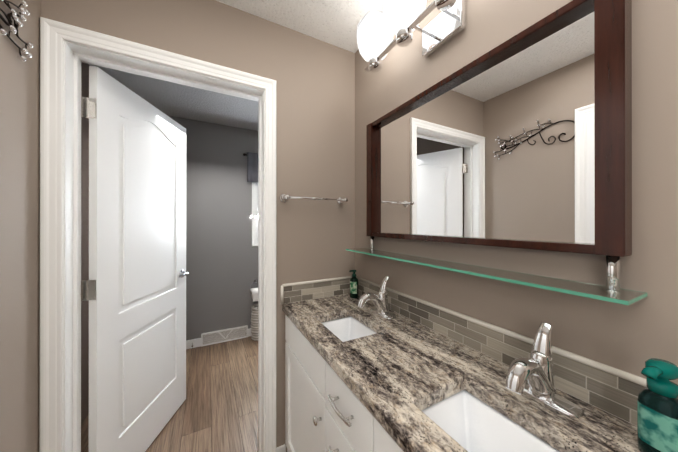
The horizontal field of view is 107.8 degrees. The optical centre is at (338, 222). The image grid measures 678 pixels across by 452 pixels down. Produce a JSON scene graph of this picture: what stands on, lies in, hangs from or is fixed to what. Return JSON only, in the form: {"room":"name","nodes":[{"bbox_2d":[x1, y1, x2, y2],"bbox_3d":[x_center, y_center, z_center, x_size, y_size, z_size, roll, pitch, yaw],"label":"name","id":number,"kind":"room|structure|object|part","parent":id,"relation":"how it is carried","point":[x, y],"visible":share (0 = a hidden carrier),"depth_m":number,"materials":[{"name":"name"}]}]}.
{"room":"bathroom","nodes":[
{"label":"bathroom","id":0,"kind":"room"},
{"bbox_2d":[0,0,40,451],"bbox_3d":[-0.560,0.111,-0.295,0.140,2.440,2.740,0,0,-28],"label":"wall","id":1,"kind":"structure","parent":0,"point":[19,243],"depth_m":0.84,"materials":[{"name":"beige paint"}]},
{"bbox_2d":[0,0,33,61],"bbox_3d":[-0.952,-0.664,0.622,0.019,0.243,0.564,0,0,-28],"label":"wall art","id":2,"kind":"object","parent":1,"relation":"attached to","point":[9,16],"visible":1,"depth_m":0.81,"materials":[{"name":"grey metal"}]},
{"bbox_2d":[81,62,89,424],"bbox_3d":[-1.785,0.114,1.647,0.140,2.440,1.560,0,0,-28],"label":"wall","id":3,"kind":"structure","parent":0,"point":[84,248],"depth_m":1.67,"materials":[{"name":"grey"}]},
{"bbox_2d":[81,336,257,451],"bbox_3d":[0.015,1.363,1.053,2.760,0.060,4.580,0,0,-28],"label":"floor","id":4,"kind":"structure","parent":0,"point":[217,411],"depth_m":1.80,"materials":[{"name":"wood"}]},
{"bbox_2d":[251,304,257,340],"bbox_3d":[-0.927,1.148,2.874,0.190,0.372,0.190,0,0,-28],"label":"waste bin","id":5,"kind":"object","parent":4,"relation":"on","point":[254,322],"visible":0.46,"depth_m":2.79,"materials":[{"name":"beige wicker"}]},
{"bbox_2d":[284,312,405,451],"bbox_3d":[0.243,0.913,0.811,0.503,0.840,1.539,0,0,-28],"label":"bathroom vanity","id":6,"kind":"object","parent":4,"relation":"on","point":[323,413],"depth_m":0.93,"materials":[{"name":"white wood"}]},
{"bbox_2d":[282,294,639,451],"bbox_3d":[0.257,0.473,0.813,0.478,0.040,1.552,0,0,-28],"label":"countertop","id":7,"kind":"structure","parent":6,"relation":"on","point":[398,369],"depth_m":0.72,"materials":[{"name":"brown stone"}]},
{"bbox_2d":[322,316,377,339],"bbox_3d":[0.039,0.561,1.121,0.254,0.159,0.337,0,0,-28],"label":"sink","id":8,"kind":"object","parent":7,"relation":"in","point":[346,326],"depth_m":1.25,"materials":[{"name":"white ceramic"}]},
{"bbox_2d":[349,270,357,297],"bbox_3d":[0.088,0.368,1.499,0.061,0.168,0.052,0,0,-28],"label":"soap bottle","id":9,"kind":"object","parent":7,"relation":"on","point":[353,286],"visible":1,"depth_m":1.48,"materials":[{"name":"teal plastic"}]},
{"bbox_2d":[354,276,397,319],"bbox_3d":[0.169,0.359,1.205,0.181,0.187,0.160,0,0,-28],"label":"faucet","id":10,"kind":"object","parent":7,"relation":"on","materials":[{"name":"silver metal"}]},
{"bbox_2d":[426,388,565,451],"bbox_3d":[0.345,0.560,0.548,0.254,0.159,0.337,0,0,-28],"label":"sink","id":11,"kind":"object","parent":7,"relation":"in","point":[480,425],"depth_m":0.66,"materials":[{"name":"white ceramic"}]},
{"bbox_2d":[498,321,589,419],"bbox_3d":[0.481,0.358,0.621,0.181,0.187,0.160,0,0,-28],"label":"faucet","id":12,"kind":"object","parent":7,"relation":"on","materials":[{"name":"silver metal"}]},
{"bbox_2d":[637,358,677,451],"bbox_3d":[0.600,0.357,0.464,0.076,0.188,0.059,0,0,-18],"label":"soap bottle","id":13,"kind":"object","parent":7,"relation":"on","point":[657,415],"visible":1,"depth_m":0.46,"materials":[{"name":"teal plastic"}]},
{"bbox_2d":[41,0,354,451],"bbox_3d":[-0.230,0.113,1.513,2.760,2.440,0.140,0,0,-28],"label":"wall","id":14,"kind":"structure","parent":0,"point":[314,78],"depth_m":1.41,"materials":[{"name":"beige paint"}]},
{"bbox_2d":[81,66,185,451],"bbox_3d":[-1.148,0.306,1.464,0.055,2.030,0.788,0,0,-4],"label":"door","id":15,"kind":"structure","parent":14,"relation":"in","point":[115,324],"depth_m":1.34,"materials":[{"name":"white wood"}]},
{"bbox_3d":[-1.132,0.313,1.091,0.022,1.750,0.036,0,0,-28],"label":"door jamb hinge leaves","id":16,"kind":"part","parent":15,"relation":"part of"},
{"bbox_3d":[-1.119,0.313,1.114,0.043,1.752,0.012,0,0,-4],"label":"door hinge leaves","id":17,"kind":"part","parent":15,"relation":"part of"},
{"bbox_3d":[-1.140,0.241,1.488,0.032,1.617,0.424,0,0,-4],"label":"door panel fields","id":18,"kind":"part","parent":15,"relation":"part of","materials":[{"name":"white wood"}]},
{"bbox_2d":[177,269,188,277],"bbox_3d":[-1.159,0.369,1.753,0.147,0.062,0.147,0,0,-4],"label":"door handle","id":19,"kind":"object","parent":15,"relation":"attached to","point":[182,273],"depth_m":1.77,"materials":[{"name":"silver metal"}]},
{"bbox_2d":[39,17,275,451],"bbox_3d":[-0.778,0.277,1.221,0.893,2.113,0.180,0,0,-28],"label":"door frame","id":20,"kind":"structure","parent":14,"relation":"attached to","point":[54,35],"depth_m":1.03,"materials":[{"name":"white wood"}]},
{"bbox_2d":[280,194,347,204],"bbox_3d":[-0.131,-0.139,1.442,0.414,0.052,0.079,0,0,-28],"label":"towel rail","id":21,"kind":"object","parent":14,"relation":"attached to","point":[284,198],"visible":1,"depth_m":1.40,"materials":[{"name":"silver metal"}]},
{"bbox_2d":[167,115,257,340],"bbox_3d":[-1.029,0.115,3.014,2.760,2.440,0.140,0,0,-28],"label":"wall","id":22,"kind":"structure","parent":0,"point":[221,261],"depth_m":2.76,"materials":[{"name":"grey paint"}]},
{"bbox_2d":[186,338,200,348],"bbox_3d":[-1.790,1.290,2.520,0.674,0.088,0.013,0,0,-28],"label":"baseboard","id":23,"kind":"structure","parent":22,"relation":"attached to","point":[197,343],"depth_m":2.64,"materials":[{"name":"white wood"}]},
{"bbox_2d":[201,325,247,346],"bbox_3d":[-1.280,1.268,2.786,0.476,0.134,0.022,0,0,-28],"label":"air vent","id":24,"kind":"object","parent":22,"relation":"in","point":[221,336],"visible":0.94,"depth_m":2.77,"materials":[{"name":"white metal"}]},
{"bbox_2d":[243,152,257,181],"bbox_3d":[-0.636,-0.648,3.107,1.072,0.346,0.064,0,0,-28],"label":"valance","id":25,"kind":"object","parent":22,"relation":"attached to","point":[252,167],"visible":0.19,"depth_m":2.89,"materials":[{"name":"grey fabric"}]},
{"bbox_2d":[250,279,257,301],"bbox_3d":[-0.972,0.783,2.888,0.127,0.224,0.134,0,0,-28],"label":"toilet paper holder","id":26,"kind":"object","parent":22,"relation":"attached to","point":[254,293],"visible":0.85,"depth_m":2.83,"materials":[{"name":"silver metal"}]},
{"bbox_2d":[252,182,257,245],"bbox_3d":[-0.671,-0.255,3.171,0.864,1.064,0.120,0,0,-28],"label":"window","id":27,"kind":"structure","parent":22,"relation":"in","point":[254,213],"depth_m":2.93,"materials":[{"name":"white"}]},
{"bbox_2d":[89,0,382,130],"bbox_3d":[0.015,-1.137,1.056,2.760,0.060,4.580,0,0,-28],"label":"ceiling","id":28,"kind":"structure","parent":0,"point":[334,22],"depth_m":1.56,"materials":[{"name":"white paint"}]},
{"bbox_2d":[355,0,677,384],"bbox_3d":[0.810,0.112,0.435,0.140,2.440,2.740,0,0,-28],"label":"wall","id":29,"kind":"structure","parent":0,"point":[632,338],"depth_m":0.67,"materials":[{"name":"beige paint"}]},
{"bbox_2d":[357,0,464,71],"bbox_3d":[0.339,-0.849,0.956,0.200,0.253,0.777,0,0,-28],"label":"sconce","id":30,"kind":"object","parent":29,"relation":"attached to","point":[378,30],"visible":1,"depth_m":1.02,"materials":[{"name":"white glass"}]},
{"bbox_3d":[0.177,-0.889,1.219,0.162,0.172,0.162,0,0,-28],"label":"lamp shade","id":31,"kind":"part","parent":30,"relation":"part of","materials":[{"name":"white glass"}]},
{"bbox_3d":[0.274,-0.889,1.038,0.162,0.172,0.162,0,0,-28],"label":"lamp shade","id":32,"kind":"part","parent":30,"relation":"part of","materials":[{"name":"white glass"}]},
{"bbox_2d":[281,276,646,386],"bbox_3d":[0.253,0.396,0.814,0.492,0.111,1.555,0,0,-28],"label":"trim","id":33,"kind":"structure","parent":29,"relation":"attached to","point":[636,379],"depth_m":0.79,"materials":[{"name":"beige tile"}]},
{"bbox_2d":[284,279,646,425],"bbox_3d":[0.258,0.403,0.814,0.478,0.098,1.552,0,0,-28],"label":"backsplash","id":34,"kind":"structure","parent":29,"relation":"attached to","point":[614,395],"depth_m":0.80,"materials":[{"name":"tile"}]},
{"bbox_2d":[346,0,646,304],"bbox_3d":[0.357,-0.194,1.000,0.127,0.722,1.109,0,0,-28],"label":"mirror","id":35,"kind":"object","parent":29,"relation":"attached to","point":[522,139],"visible":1,"depth_m":0.73,"materials":[{"name":"brown wood"}]},
{"bbox_3d":[0.420,-0.240,0.989,0.004,0.592,0.897,0,0,-28],"label":"glass","id":36,"kind":"part","parent":35,"relation":"part of","materials":[{"name":"white"}]},
{"bbox_3d":[0.356,0.157,0.999,0.126,0.008,1.109,0,0,-28],"label":"shelf glass","id":37,"kind":"part","parent":35,"relation":"part of","materials":[{"name":"green"}]}
]}

